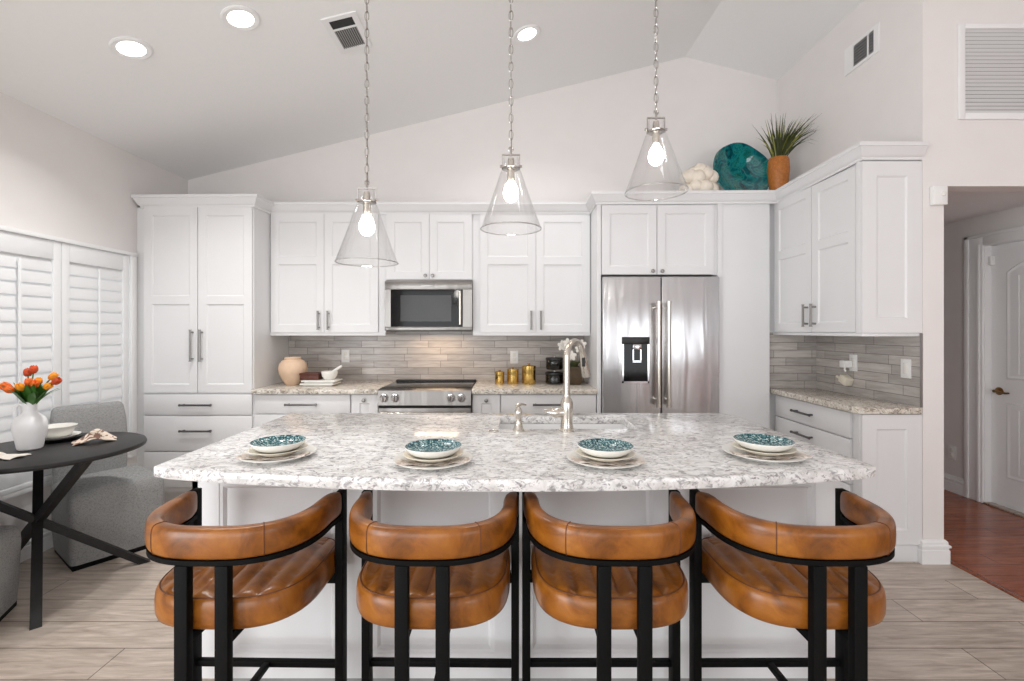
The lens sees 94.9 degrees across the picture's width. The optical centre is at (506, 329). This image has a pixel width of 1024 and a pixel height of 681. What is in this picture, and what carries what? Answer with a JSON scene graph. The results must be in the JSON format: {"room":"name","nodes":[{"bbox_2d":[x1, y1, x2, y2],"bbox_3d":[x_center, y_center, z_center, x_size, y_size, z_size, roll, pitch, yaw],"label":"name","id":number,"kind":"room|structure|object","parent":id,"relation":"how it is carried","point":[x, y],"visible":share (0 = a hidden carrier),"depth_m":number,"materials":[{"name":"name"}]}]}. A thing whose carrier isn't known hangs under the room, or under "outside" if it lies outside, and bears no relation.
{"room":"kitchen","nodes":[
{"label":"kitchen","id":0,"kind":"room"},
{"bbox_2d":[0,92,187,530],"bbox_3d":[-2.955,0.007,0.250,0.140,2.726,8.000,0,0,0],"label":"wall","id":1,"kind":"structure","parent":0,"point":[58,179],"depth_m":3.08,"materials":[{"name":"paint"}]},
{"bbox_2d":[20,528,53,562],"bbox_3d":[-2.873,1.301,1.745,0.024,0.138,3.790,0,0,0],"label":"baseboard","id":2,"kind":"structure","parent":1,"relation":"attached to","point":[47,535],"depth_m":2.91,"materials":[{"name":"paint"}]},
{"bbox_2d":[0,225,137,500],"bbox_3d":[-2.938,0.189,3.020,0.174,1.562,1.220,0,0,0],"label":"window","id":3,"kind":"structure","parent":1,"relation":"in","point":[16,490],"depth_m":3.58,"materials":[{"name":"white wood"}]},
{"bbox_2d":[0,231,60,489],"bbox_3d":[-2.874,0.172,2.757,0.046,1.468,0.535,0,0,0],"label":"window shutter","id":4,"kind":"object","parent":3,"relation":"attached to","point":[30,267],"visible":0.68,"depth_m":2.82,"materials":[{"name":"paint"}]},
{"bbox_2d":[61,243,128,431],"bbox_3d":[-2.874,0.172,3.297,0.046,1.468,0.535,0,0,0],"label":"window shutter","id":5,"kind":"object","parent":3,"relation":"attached to","point":[94,283],"visible":0.64,"depth_m":3.27,"materials":[{"name":"paint"}]},
{"bbox_2d":[0,0,862,179],"bbox_3d":[1.500,-1.948,0.350,9.400,1.341,8.200,0,0,0],"label":"ceiling","id":6,"kind":"structure","parent":0,"point":[211,97],"depth_m":3.28,"materials":[{"name":"paint"}]},
{"bbox_2d":[108,36,152,59],"bbox_3d":[-2.074,-1.553,2.595,0.192,0.055,0.196,0,0,0],"label":"recessed light","id":7,"kind":"object","parent":6,"relation":"in","point":[127,47],"visible":1,"depth_m":2.59,"materials":[{"name":"paint"}]},
{"bbox_2d":[220,5,259,30],"bbox_3d":[-1.459,-1.705,2.575,0.192,0.055,0.196,0,0,0],"label":"recessed light","id":8,"kind":"object","parent":6,"relation":"in","point":[235,17],"visible":1,"depth_m":2.57,"materials":[{"name":"paint"}]},
{"bbox_2d":[320,10,372,54],"bbox_3d":[-0.979,-1.824,2.895,0.206,0.058,0.340,0,0,0],"label":"ceiling vent","id":9,"kind":"object","parent":6,"relation":"in","point":[346,30],"visible":0.99,"depth_m":2.87,"materials":[{"name":"metal"}]},
{"bbox_2d":[334,0,397,266],"bbox_3d":[-0.596,-1.119,2.000,0.262,1.668,0.262,0,0,0],"label":"pendant light","id":10,"kind":"object","parent":6,"relation":"hanging from","point":[366,226],"visible":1,"depth_m":1.99,"materials":[{"name":"silver metal"}]},
{"bbox_2d":[363,191,370,214],"bbox_3d":[-0.596,-0.537,2.000,0.032,0.100,0.032,0,0,0],"label":"socket","id":11,"kind":"object","parent":10,"relation":"attached to","point":[366,204],"depth_m":1.99,"materials":[{"name":"silver metal"}]},
{"bbox_2d":[480,0,541,235],"bbox_3d":[0.017,-1.266,2.000,0.262,1.677,0.262,0,0,0],"label":"pendant light","id":12,"kind":"object","parent":6,"relation":"hanging from","point":[510,190],"visible":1,"depth_m":1.99,"materials":[{"name":"silver metal"}]},
{"bbox_2d":[507,157,514,180],"bbox_3d":[0.017,-0.680,2.000,0.032,0.100,0.032,0,0,0],"label":"socket","id":13,"kind":"object","parent":12,"relation":"attached to","point":[510,169],"depth_m":1.99,"materials":[{"name":"silver metal"}]},
{"bbox_2d":[514,24,540,43],"bbox_3d":[0.143,-2.102,3.340,0.192,0.055,0.196,0,0,0],"label":"recessed light","id":14,"kind":"object","parent":6,"relation":"in","point":[527,33],"visible":1,"depth_m":3.33,"materials":[{"name":"paint"}]},
{"bbox_2d":[624,0,688,200],"bbox_3d":[0.634,-1.421,2.000,0.262,1.673,0.262,0,0,0],"label":"pendant light","id":15,"kind":"object","parent":6,"relation":"hanging from","point":[656,155],"visible":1,"depth_m":1.99,"materials":[{"name":"silver metal"}]},
{"bbox_2d":[652,120,659,144],"bbox_3d":[0.634,-0.837,2.000,0.032,0.100,0.032,0,0,0],"label":"socket","id":16,"kind":"object","parent":15,"relation":"attached to","point":[655,132],"depth_m":1.99,"materials":[{"name":"silver metal"}]},
{"bbox_2d":[188,57,776,201],"bbox_3d":[-0.212,-0.549,4.310,5.575,3.839,0.120,0,0,0],"label":"wall","id":17,"kind":"structure","parent":0,"point":[574,141],"depth_m":4.25,"materials":[{"name":"paint"}]},
{"bbox_2d":[270,214,394,335],"bbox_3d":[-1.490,-0.484,4.052,0.959,1.062,0.391,0,0,0],"label":"upper cabinet","id":18,"kind":"object","parent":17,"relation":"attached to","point":[312,294],"visible":0.97,"depth_m":3.91,"materials":[{"name":"paint"}]},
{"bbox_2d":[386,214,472,280],"bbox_3d":[-0.647,-0.715,4.059,0.724,0.600,0.378,0,0,0],"label":"upper cabinet","id":19,"kind":"object","parent":17,"relation":"attached to","point":[424,246],"visible":0.99,"depth_m":3.90,"materials":[{"name":"paint"}]},
{"bbox_2d":[385,280,472,330],"bbox_3d":[-0.645,-0.201,4.022,0.716,0.423,0.431,0,0,0],"label":"microwave","id":20,"kind":"object","parent":19,"relation":"attached to","point":[410,305],"visible":0.94,"depth_m":3.85,"materials":[{"name":"silver metal"}]},
{"bbox_2d":[289,331,583,380],"bbox_3d":[-0.636,0.203,4.244,2.665,0.506,0.010,0,0,0],"label":"wall tile","id":21,"kind":"structure","parent":17,"relation":"attached to","point":[399,354],"depth_m":4.24,"materials":[{"name":"tile"}]},
{"bbox_2d":[473,214,590,335],"bbox_3d":[0.205,-0.484,4.052,0.979,1.062,0.391,0,0,0],"label":"upper cabinet","id":22,"kind":"object","parent":17,"relation":"attached to","point":[535,284],"visible":0.98,"depth_m":3.91,"materials":[{"name":"paint"}]},
{"bbox_2d":[584,204,721,412],"bbox_3d":[1.181,0.170,3.929,0.968,2.400,0.638,0,0,0],"label":"upper cabinet","id":23,"kind":"object","parent":17,"relation":"attached to","point":[645,240],"visible":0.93,"depth_m":3.65,"materials":[{"name":"paint"}]},
{"bbox_2d":[679,163,718,190],"bbox_3d":[1.555,-1.184,3.796,0.312,0.306,0.261,0,0,0],"label":"ornament","id":24,"kind":"object","parent":23,"relation":"on","point":[701,176],"visible":0.8,"depth_m":3.71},
{"bbox_2d":[713,143,768,189],"bbox_3d":[1.977,-1.339,3.996,0.534,0.507,0.173,0,0,-8],"label":"decorative plate","id":25,"kind":"object","parent":23,"relation":"on","point":[739,166],"visible":0.86,"depth_m":4.03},
{"bbox_2d":[753,114,820,189],"bbox_3d":[2.228,-1.415,3.743,0.480,0.688,0.282,0,0,33],"label":"potted grass","id":26,"kind":"object","parent":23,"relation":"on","point":[778,165],"depth_m":3.75,"materials":[{"name":"plant"}]},
{"bbox_2d":[0,489,1023,680],"bbox_3d":[1.500,1.420,1.375,9.400,0.100,10.250,0,0,0],"label":"floor","id":27,"kind":"structure","parent":0,"point":[100,622],"depth_m":2.22,"materials":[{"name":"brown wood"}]},
{"bbox_2d":[0,525,20,620],"bbox_3d":[-2.487,0.925,2.034,0.380,0.889,0.561,0,0,-25],"label":"dining chair","id":28,"kind":"object","parent":27,"relation":"on","point":[10,536],"visible":1,"depth_m":2.26,"materials":[{"name":"grey fabric"}]},
{"bbox_2d":[0,432,150,630],"bbox_3d":[-2.428,0.995,2.470,0.867,0.750,0.810,0,0,0],"label":"dining table","id":29,"kind":"object","parent":27,"relation":"on","point":[58,454],"visible":0.72,"depth_m":2.42,"materials":[{"name":"black wood"}]},
{"bbox_2d":[0,452,30,459],"bbox_3d":[-2.460,0.609,2.292,0.212,0.017,0.108,0,0,4],"label":"napkin","id":30,"kind":"object","parent":29,"relation":"on","point":[4,456],"visible":1,"depth_m":2.27,"materials":[{"name":"fabric"}]},
{"bbox_2d":[11,402,47,450],"bbox_3d":[-2.487,0.496,2.450,0.137,0.247,0.136,0,0,0],"label":"jug vase","id":31,"kind":"object","parent":29,"relation":"on","point":[29,429],"visible":0.95,"depth_m":2.42,"materials":[{"name":"white ceramic"}]},
{"bbox_2d":[20,380,46,402],"bbox_3d":[-2.434,0.342,2.423,0.126,0.176,0.097,0,0,0],"label":"tulip","id":32,"kind":"object","parent":31,"relation":"in","point":[34,384],"visible":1,"depth_m":2.41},
{"bbox_2d":[27,382,53,404],"bbox_3d":[-2.429,0.351,2.444,0.125,0.158,0.089,0,0,32],"label":"tulip","id":33,"kind":"object","parent":31,"relation":"in","point":[31,399],"visible":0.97,"depth_m":2.43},
{"bbox_2d":[24,377,61,397],"bbox_3d":[-2.406,0.338,2.427,0.163,0.185,0.111,0,0,0],"label":"tulip","id":34,"kind":"object","parent":31,"relation":"in","point":[57,380],"visible":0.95,"depth_m":2.44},
{"bbox_2d":[36,372,58,404],"bbox_3d":[-2.439,0.326,2.492,0.117,0.208,0.110,0,0,0],"label":"tulip","id":35,"kind":"object","parent":31,"relation":"in","point":[52,375],"visible":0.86,"depth_m":2.48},
{"bbox_2d":[44,433,84,442],"bbox_3d":[-2.535,0.611,2.650,0.232,0.017,0.232,0,0,0],"label":"plate","id":36,"kind":"object","parent":29,"relation":"on","point":[81,434],"visible":0.39,"depth_m":2.61,"materials":[{"name":"black ceramic"}]},
{"bbox_2d":[45,431,81,440],"bbox_3d":[-2.531,0.600,2.650,0.198,0.019,0.198,0,0,0],"label":"plate","id":37,"kind":"object","parent":36,"relation":"on","point":[74,433],"visible":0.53,"depth_m":2.62,"materials":[{"name":"white ceramic"}]},
{"bbox_2d":[46,423,77,437],"bbox_3d":[-2.535,0.570,2.650,0.172,0.063,0.172,0,0,0],"label":"bowl","id":38,"kind":"object","parent":37,"relation":"on","point":[57,430],"visible":0.83,"depth_m":2.63,"materials":[{"name":"white ceramic"}]},
{"bbox_2d":[71,429,116,445],"bbox_3d":[-2.287,0.582,2.607,0.191,0.070,0.122,0,0,-45],"label":"napkin","id":39,"kind":"object","parent":29,"relation":"on","point":[96,433],"visible":1,"depth_m":2.59,"materials":[{"name":"fabric"}]},
{"bbox_2d":[50,401,163,571],"bbox_3d":[-2.521,0.925,2.967,0.501,0.889,0.465,0,0,36],"label":"dining chair","id":40,"kind":"object","parent":27,"relation":"on","point":[112,501],"visible":0.82,"depth_m":2.86,"materials":[{"name":"grey fabric"}]},
{"bbox_2d":[137,207,288,502],"bbox_3d":[-2.427,0.185,3.922,0.914,2.370,0.651,0,0,0],"label":"pantry cabinet","id":41,"kind":"object","parent":27,"relation":"on","point":[204,340],"visible":0.7,"depth_m":3.65,"materials":[{"name":"paint"}]},
{"bbox_2d":[131,141,928,214],"bbox_3d":[-0.196,-1.020,3.596,5.503,0.145,0.935,0,0,10],"label":"trim","id":42,"kind":"structure","parent":41,"relation":"attached to","point":[863,150],"depth_m":3.62,"materials":[{"name":"paint"}]},
{"bbox_2d":[145,488,346,680],"bbox_3d":[-0.801,0.947,1.448,0.520,0.846,0.433,0,0,1],"label":"bar stool","id":43,"kind":"object","parent":27,"relation":"on","point":[227,581],"visible":1,"depth_m":1.29,"materials":[{"name":"leather"}]},
{"bbox_2d":[254,394,350,426],"bbox_3d":[-1.591,0.932,3.922,0.756,0.876,0.651,0,0,0],"label":"base cabinet","id":44,"kind":"object","parent":27,"relation":"on","point":[267,407],"visible":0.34,"depth_m":3.64,"materials":[{"name":"paint"}]},
{"bbox_2d":[251,381,394,393],"bbox_3d":[-1.482,0.475,3.924,0.975,0.038,0.628,0,0,0],"label":"countertop","id":45,"kind":"structure","parent":44,"relation":"on","point":[345,387],"depth_m":3.66,"materials":[{"name":"stone"}]},
{"bbox_2d":[278,357,307,384],"bbox_3d":[-1.785,0.341,3.920,0.226,0.230,0.226,0,0,0],"label":"clay vase","id":46,"kind":"object","parent":45,"relation":"on","point":[289,369],"visible":0.94,"depth_m":3.84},
{"bbox_2d":[299,381,340,385],"bbox_3d":[-1.538,0.444,3.880,0.275,0.024,0.180,0,0,0],"label":"serving tray","id":47,"kind":"object","parent":45,"relation":"on","point":[335,383],"visible":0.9,"depth_m":3.80,"materials":[{"name":"white ceramic"}]},
{"bbox_2d":[301,378,342,382],"bbox_3d":[-1.526,0.420,3.880,0.275,0.024,0.180,0,0,0],"label":"serving tray","id":48,"kind":"object","parent":47,"relation":"on","point":[335,379],"visible":0.86,"depth_m":3.80,"materials":[{"name":"white ceramic"}]},
{"bbox_2d":[299,372,322,379],"bbox_3d":[-1.614,0.380,3.885,0.158,0.056,0.116,0,0,0],"label":"wooden box","id":49,"kind":"object","parent":48,"relation":"on","point":[306,375],"visible":0.84,"depth_m":3.83,"materials":[{"name":"red wood"}]},
{"bbox_2d":[321,371,337,379],"bbox_3d":[-1.465,0.374,3.880,0.132,0.068,0.132,0,0,0],"label":"mortar","id":50,"kind":"object","parent":48,"relation":"on","point":[327,375],"visible":0.96,"depth_m":3.83,"materials":[{"name":"white ceramic"}]},
{"bbox_2d":[351,394,378,412],"bbox_3d":[-1.103,0.932,3.929,0.217,0.876,0.638,0,0,0],"label":"base cabinet","id":51,"kind":"object","parent":27,"relation":"on","point":[360,403],"visible":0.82,"depth_m":3.64,"materials":[{"name":"paint"}]},
{"bbox_2d":[377,379,475,412],"bbox_3d":[-0.633,0.907,3.889,0.714,0.926,0.696,0,0,0],"label":"range","id":52,"kind":"object","parent":27,"relation":"on","point":[402,395],"visible":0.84,"depth_m":3.60,"materials":[{"name":"silver metal"}]},
{"bbox_2d":[378,408,470,412],"bbox_3d":[-0.633,0.914,3.598,0.706,0.632,0.114,0,0,0],"label":"oven","id":53,"kind":"object","parent":52,"relation":"in","point":[380,410],"depth_m":3.60,"materials":[{"name":"silver metal"}]},
{"bbox_2d":[382,381,475,387],"bbox_3d":[-0.633,0.458,3.940,0.706,0.014,0.560,0,0,0],"label":"cooktop","id":54,"kind":"object","parent":52,"relation":"in","point":[397,384],"depth_m":3.89,"materials":[{"name":"black glass"}]},
{"bbox_2d":[349,490,518,680],"bbox_3d":[-0.222,0.947,1.448,0.520,0.846,0.433,0,0,1],"label":"bar stool","id":55,"kind":"object","parent":27,"relation":"on","point":[441,579],"visible":1,"depth_m":1.28,"materials":[{"name":"leather"}]},
{"bbox_2d":[472,394,500,412],"bbox_3d":[-0.161,0.932,3.929,0.221,0.876,0.638,0,0,0],"label":"base cabinet","id":56,"kind":"object","parent":27,"relation":"on","point":[481,403],"visible":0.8,"depth_m":3.64,"materials":[{"name":"paint"}]},
{"bbox_2d":[192,481,839,680],"bbox_3d":[0.033,0.932,2.112,2.315,0.876,0.865,0,0,0],"label":"kitchen island","id":57,"kind":"object","parent":27,"relation":"on","point":[727,632],"visible":0.14,"depth_m":1.69,"materials":[{"name":"paint"}]},
{"bbox_2d":[154,413,875,491],"bbox_3d":[0.024,0.475,2.007,2.428,0.038,1.155,0,0,0],"label":"island countertop","id":58,"kind":"structure","parent":57,"relation":"on","point":[358,451],"depth_m":1.68,"materials":[{"name":"stone"}]},
{"bbox_2d":[239,445,316,463],"bbox_3d":[-0.818,0.447,1.683,0.254,0.018,0.254,0,0,0],"label":"dinner plate","id":59,"kind":"object","parent":58,"relation":"on","point":[309,448],"visible":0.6,"depth_m":1.64,"materials":[{"name":"white ceramic"}]},
{"bbox_2d":[235,452,309,460],"bbox_3d":[-0.812,0.437,1.633,0.229,0.019,0.068,0,0,-7],"label":"napkin","id":60,"kind":"object","parent":59,"relation":"on","point":[244,455],"visible":0.92,"depth_m":1.62,"materials":[{"name":"fabric"}]},
{"bbox_2d":[248,443,307,456],"bbox_3d":[-0.818,0.429,1.683,0.193,0.018,0.193,0,0,0],"label":"salad plate","id":61,"kind":"object","parent":59,"relation":"on","point":[251,450],"visible":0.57,"depth_m":1.63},
{"bbox_2d":[249,435,306,452],"bbox_3d":[-0.818,0.411,1.683,0.184,0.032,0.184,0,0,0],"label":"bowl","id":62,"kind":"object","parent":61,"relation":"on","point":[278,443],"visible":1,"depth_m":1.70,"materials":[{"name":"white ceramic"}]},
{"bbox_2d":[393,450,471,469],"bbox_3d":[-0.253,0.447,1.615,0.268,0.018,0.268,0,0,0],"label":"dinner plate","id":63,"kind":"object","parent":58,"relation":"on","point":[465,453],"visible":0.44,"depth_m":1.54,"materials":[{"name":"white ceramic"}]},
{"bbox_2d":[395,457,469,466],"bbox_3d":[-0.247,0.437,1.565,0.241,0.018,0.068,0,0,-7],"label":"napkin","id":64,"kind":"object","parent":63,"relation":"on","point":[462,459],"visible":0.86,"depth_m":1.55,"materials":[{"name":"fabric"}]},
{"bbox_2d":[403,449,462,462],"bbox_3d":[-0.253,0.429,1.615,0.204,0.018,0.204,0,0,0],"label":"salad plate","id":65,"kind":"object","parent":63,"relation":"on","point":[459,452],"visible":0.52,"depth_m":1.56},
{"bbox_2d":[405,439,461,458],"bbox_3d":[-0.253,0.411,1.615,0.194,0.032,0.194,0,0,0],"label":"bowl","id":66,"kind":"object","parent":65,"relation":"on","point":[425,448],"visible":1,"depth_m":1.64,"materials":[{"name":"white ceramic"}]},
{"bbox_2d":[513,403,526,431],"bbox_3d":[0.056,0.392,2.139,0.052,0.128,0.080,0,0,15],"label":"soap dispenser","id":67,"kind":"object","parent":58,"relation":"on","point":[518,427],"visible":1,"depth_m":2.11,"materials":[{"name":"silver metal"}]},
{"bbox_2d":[500,424,627,428],"bbox_3d":[0.285,0.605,2.320,0.664,0.220,0.324,0,0,0],"label":"sink","id":68,"kind":"object","parent":58,"relation":"in","point":[502,426],"visible":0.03,"depth_m":2.47,"materials":[{"name":"silver metal"}]},
{"bbox_2d":[544,338,590,431],"bbox_3d":[0.301,0.248,2.167,0.289,0.417,0.092,0,0,-40],"label":"kitchen faucet","id":69,"kind":"object","parent":58,"relation":"on","point":[565,412],"visible":1,"depth_m":2.11,"materials":[{"name":"silver metal"}]},
{"bbox_2d":[567,450,644,468],"bbox_3d":[0.339,0.447,1.622,0.264,0.018,0.264,0,0,0],"label":"dinner plate","id":70,"kind":"object","parent":58,"relation":"on","point":[571,453],"visible":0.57,"depth_m":1.55,"materials":[{"name":"white ceramic"}]},
{"bbox_2d":[576,448,634,461],"bbox_3d":[0.339,0.429,1.622,0.201,0.018,0.201,0,0,0],"label":"salad plate","id":71,"kind":"object","parent":70,"relation":"on","point":[631,454],"visible":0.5,"depth_m":1.57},
{"bbox_2d":[577,438,633,457],"bbox_3d":[0.339,0.411,1.622,0.191,0.032,0.191,0,0,0],"label":"bowl","id":72,"kind":"object","parent":71,"relation":"on","point":[596,447],"visible":1,"depth_m":1.65,"materials":[{"name":"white ceramic"}]},
{"bbox_2d":[571,456,644,465],"bbox_3d":[0.334,0.438,1.572,0.238,0.018,0.068,0,0,5],"label":"napkin","id":73,"kind":"object","parent":70,"relation":"on","point":[573,459],"visible":0.9,"depth_m":1.56,"materials":[{"name":"fabric"}]},
{"bbox_2d":[722,443,807,462],"bbox_3d":[0.926,0.447,1.698,0.274,0.018,0.274,0,0,0],"label":"dinner plate","id":74,"kind":"object","parent":58,"relation":"on","point":[726,447],"visible":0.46,"depth_m":1.63,"materials":[{"name":"white ceramic"}]},
{"bbox_2d":[731,441,796,455],"bbox_3d":[0.926,0.429,1.698,0.208,0.018,0.208,0,0,0],"label":"salad plate","id":75,"kind":"object","parent":74,"relation":"on","point":[792,450],"visible":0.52,"depth_m":1.65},
{"bbox_2d":[733,433,795,452],"bbox_3d":[0.926,0.411,1.698,0.199,0.032,0.199,0,0,0],"label":"bowl","id":76,"kind":"object","parent":75,"relation":"on","point":[756,442],"visible":1,"depth_m":1.72,"materials":[{"name":"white ceramic"}]},
{"bbox_2d":[729,450,811,459],"bbox_3d":[0.921,0.438,1.648,0.247,0.018,0.068,0,0,5],"label":"napkin","id":77,"kind":"object","parent":74,"relation":"on","point":[793,455],"visible":0.87,"depth_m":1.64,"materials":[{"name":"fabric"}]},
{"bbox_2d":[501,394,595,412],"bbox_3d":[0.323,0.932,3.922,0.744,0.876,0.651,0,0,0],"label":"base cabinet","id":78,"kind":"object","parent":27,"relation":"on","point":[536,403],"visible":0.19,"depth_m":3.64,"materials":[{"name":"paint"}]},
{"bbox_2d":[471,381,596,393],"bbox_3d":[0.211,0.475,3.924,0.968,0.038,0.628,0,0,0],"label":"countertop","id":79,"kind":"structure","parent":78,"relation":"on","point":[480,387],"depth_m":3.66,"materials":[{"name":"stone"}]},
{"bbox_2d":[507,367,518,383],"bbox_3d":[0.050,0.383,3.980,0.099,0.145,0.099,0,0,0],"label":"canister","id":80,"kind":"object","parent":79,"relation":"on","point":[512,373],"visible":1,"depth_m":3.94,"materials":[{"name":"gold metal"}]},
{"bbox_2d":[522,363,535,384],"bbox_3d":[0.185,0.368,3.980,0.119,0.175,0.119,0,0,0],"label":"canister","id":81,"kind":"object","parent":79,"relation":"on","point":[528,371],"visible":1,"depth_m":3.93,"materials":[{"name":"gold metal"}]},
{"bbox_2d":[545,370,562,384],"bbox_3d":[0.400,0.395,3.980,0.157,0.122,0.157,0,0,0],"label":"storage jar","id":82,"kind":"object","parent":79,"relation":"on","point":[553,377],"visible":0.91,"depth_m":3.92,"materials":[{"name":"black glass"}]},
{"bbox_2d":[545,355,562,369],"bbox_3d":[0.400,0.273,3.980,0.148,0.122,0.148,0,0,0],"label":"storage jar","id":83,"kind":"object","parent":82,"relation":"on","point":[552,363],"visible":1,"depth_m":3.92,"materials":[{"name":"black glass"}]},
{"bbox_2d":[557,338,586,384],"bbox_3d":[0.542,0.261,3.960,0.243,0.390,0.132,0,0,0],"label":"potted orchid","id":84,"kind":"object","parent":79,"relation":"on","point":[575,370],"visible":0.67,"depth_m":3.91,"materials":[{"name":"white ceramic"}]},
{"bbox_2d":[522,490,695,680],"bbox_3d":[0.311,0.947,1.448,0.520,0.846,0.433,0,0,0],"label":"bar stool","id":85,"kind":"object","parent":27,"relation":"on","point":[604,579],"visible":0.99,"depth_m":1.28,"materials":[{"name":"leather"}]},
{"bbox_2d":[601,277,718,412],"bbox_3d":[1.177,0.471,3.871,0.890,1.758,0.718,0,0,0],"label":"refrigerator","id":86,"kind":"object","parent":27,"relation":"on","point":[660,335],"visible":0.65,"depth_m":3.58,"materials":[{"name":"silver metal"}]},
{"bbox_2d":[689,488,895,680],"bbox_3d":[0.875,0.947,1.448,0.520,0.846,0.433,0,0,0],"label":"bar stool","id":87,"kind":"object","parent":27,"relation":"on","point":[813,581],"visible":0.99,"depth_m":1.30,"materials":[{"name":"leather"}]},
{"bbox_2d":[775,395,921,561],"bbox_3d":[2.245,0.932,3.223,0.396,0.876,0.912,0,0,0],"label":"base cabinet","id":88,"kind":"object","parent":27,"relation":"on","point":[891,443],"visible":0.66,"depth_m":2.78,"materials":[{"name":"paint"}]},
{"bbox_2d":[770,388,921,413],"bbox_3d":[2.244,0.475,3.225,0.378,0.038,0.945,0,0,0],"label":"countertop","id":89,"kind":"structure","parent":88,"relation":"on","point":[832,399],"depth_m":3.01,"materials":[{"name":"stone"}]},
{"bbox_2d":[722,204,776,430],"bbox_3d":[2.056,0.150,3.951,0.778,2.440,0.598,0,0,0],"label":"wall","id":90,"kind":"structure","parent":0,"point":[747,229],"depth_m":3.65,"materials":[{"name":"paint"}]},
{"bbox_2d":[770,333,815,387],"bbox_3d":[2.238,0.238,3.705,0.392,0.436,0.011,0,0,0],"label":"tile","id":91,"kind":"structure","parent":90,"relation":"attached to","point":[792,357],"depth_m":3.70,"materials":[{"name":"tile"}]},
{"bbox_2d":[767,155,789,189],"bbox_3d":[2.200,-1.230,3.810,0.164,0.320,0.164,0,0,0],"label":"pot","id":92,"kind":"object","parent":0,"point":[778,166],"depth_m":3.75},
{"bbox_2d":[777,0,943,538],"bbox_3d":[2.507,-0.446,3.507,0.125,3.632,1.485,0,0,0],"label":"wall","id":93,"kind":"structure","parent":0,"point":[897,94],"depth_m":2.92,"materials":[{"name":"paint"}]},
{"bbox_2d":[773,160,921,335],"bbox_3d":[2.245,-0.506,3.239,0.396,1.088,0.943,0,0,0],"label":"upper cabinet","id":94,"kind":"object","parent":93,"relation":"attached to","point":[848,245],"visible":0.99,"depth_m":2.83,"materials":[{"name":"paint"}]},
{"bbox_2d":[844,22,878,76],"bbox_3d":[2.441,-1.925,3.240,0.008,0.190,0.310,0,0,0],"label":"air vent","id":95,"kind":"object","parent":93,"relation":"in","point":[866,46],"visible":1,"depth_m":3.23,"materials":[{"name":"metal"}]},
{"bbox_2d":[816,336,919,406],"bbox_3d":[2.440,0.237,3.235,0.010,0.438,0.931,0,0,0],"label":"wall tile","id":96,"kind":"structure","parent":93,"relation":"attached to","point":[877,375],"depth_m":3.13,"materials":[{"name":"tile"}]},
{"bbox_2d":[836,374,853,385],"bbox_3d":[2.405,0.355,3.349,0.058,0.078,0.114,0,0,0],"label":"air freshener","id":97,"kind":"object","parent":96,"relation":"attached to","point":[845,379],"visible":1,"depth_m":3.31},
{"bbox_2d":[901,359,910,378],"bbox_3d":[2.429,0.235,2.865,0.011,0.116,0.072,0,0,0],"label":"light switch","id":98,"kind":"object","parent":96,"relation":"attached to","point":[905,363],"visible":1,"depth_m":2.86,"materials":[{"name":"white plastic"}]},
{"bbox_2d":[920,333,922,407],"bbox_3d":[2.438,0.238,2.766,0.013,0.436,0.006,0,0,0],"label":"trim","id":99,"kind":"structure","parent":93,"relation":"attached to","point":[921,334],"depth_m":2.76,"materials":[{"name":"silver metal"}]},
{"bbox_2d":[917,539,951,564],"bbox_3d":[2.507,1.301,3.671,0.173,0.138,1.859,0,0,0],"label":"baseboard","id":100,"kind":"structure","parent":93,"relation":"attached to","point":[930,551],"depth_m":2.75,"materials":[{"name":"paint"}]},
{"bbox_2d":[944,0,1023,191],"bbox_3d":[4.385,-0.420,2.825,3.630,3.580,0.120,0,0,0],"label":"wall","id":101,"kind":"structure","parent":0,"point":[980,155],"depth_m":2.77,"materials":[{"name":"paint"}]},
{"bbox_2d":[930,186,947,205],"bbox_3d":[2.526,-0.786,2.746,0.085,0.112,0.036,0,0,0],"label":"sensor","id":102,"kind":"object","parent":101,"relation":"attached to","point":[938,195],"visible":1,"depth_m":2.73,"materials":[{"name":"white plastic"}]},
{"bbox_2d":[950,559,1023,601],"bbox_3d":[2.620,1.367,-0.200,0.040,0.005,6.000,0,0,0],"label":"trim","id":103,"kind":"structure","parent":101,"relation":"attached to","point":[952,562],"depth_m":2.55,"materials":[{"name":"brown wood"}]},
{"bbox_2d":[957,24,1023,119],"bbox_3d":[3.002,-1.515,2.758,0.710,0.560,0.014,0,0,0],"label":"air vent","id":104,"kind":"object","parent":101,"relation":"in","point":[990,57],"visible":1,"depth_m":2.76,"materials":[{"name":"metal"}]},
{"bbox_2d":[944,206,1023,478],"bbox_3d":[3.840,0.210,4.543,0.120,2.320,3.315,0,0,0],"label":"wall","id":105,"kind":"structure","parent":0,"point":[954,233],"depth_m":3.95,"materials":[{"name":"paint"}]},
{"bbox_2d":[944,473,963,495],"bbox_3d":[3.768,1.301,5.030,0.024,0.138,2.340,0,0,0],"label":"baseboard","id":106,"kind":"structure","parent":105,"relation":"attached to","point":[954,484],"depth_m":3.96,"materials":[{"name":"paint"}]},
{"bbox_2d":[964,225,1023,502],"bbox_3d":[3.815,0.305,3.393,0.130,2.130,0.935,0,0,0],"label":"trim","id":107,"kind":"structure","parent":105,"relation":"attached to","point":[977,248],"depth_m":3.74,"materials":[{"name":"paint"}]},
{"bbox_2d":[983,502,1023,517],"bbox_3d":[3.825,1.364,3.360,0.110,0.012,0.720,0,0,0],"label":"trim","id":108,"kind":"structure","parent":105,"relation":"attached to","point":[993,504],"depth_m":3.58,"materials":[{"name":"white wood"}]},
{"bbox_2d":[988,241,1023,512],"bbox_3d":[3.821,0.349,3.360,0.093,2.018,0.710,0,0,0],"label":"door","id":109,"kind":"structure","parent":105,"relation":"in","point":[1006,260],"depth_m":3.59,"materials":[{"name":"paint"}]},
{"bbox_2d":[944,192,1023,224],"bbox_3d":[3.235,-0.960,4.593,1.330,0.100,3.415,0,0,0],"label":"ceiling","id":110,"kind":"structure","parent":0,"point":[961,206],"depth_m":3.38,"materials":[{"name":"paint"}]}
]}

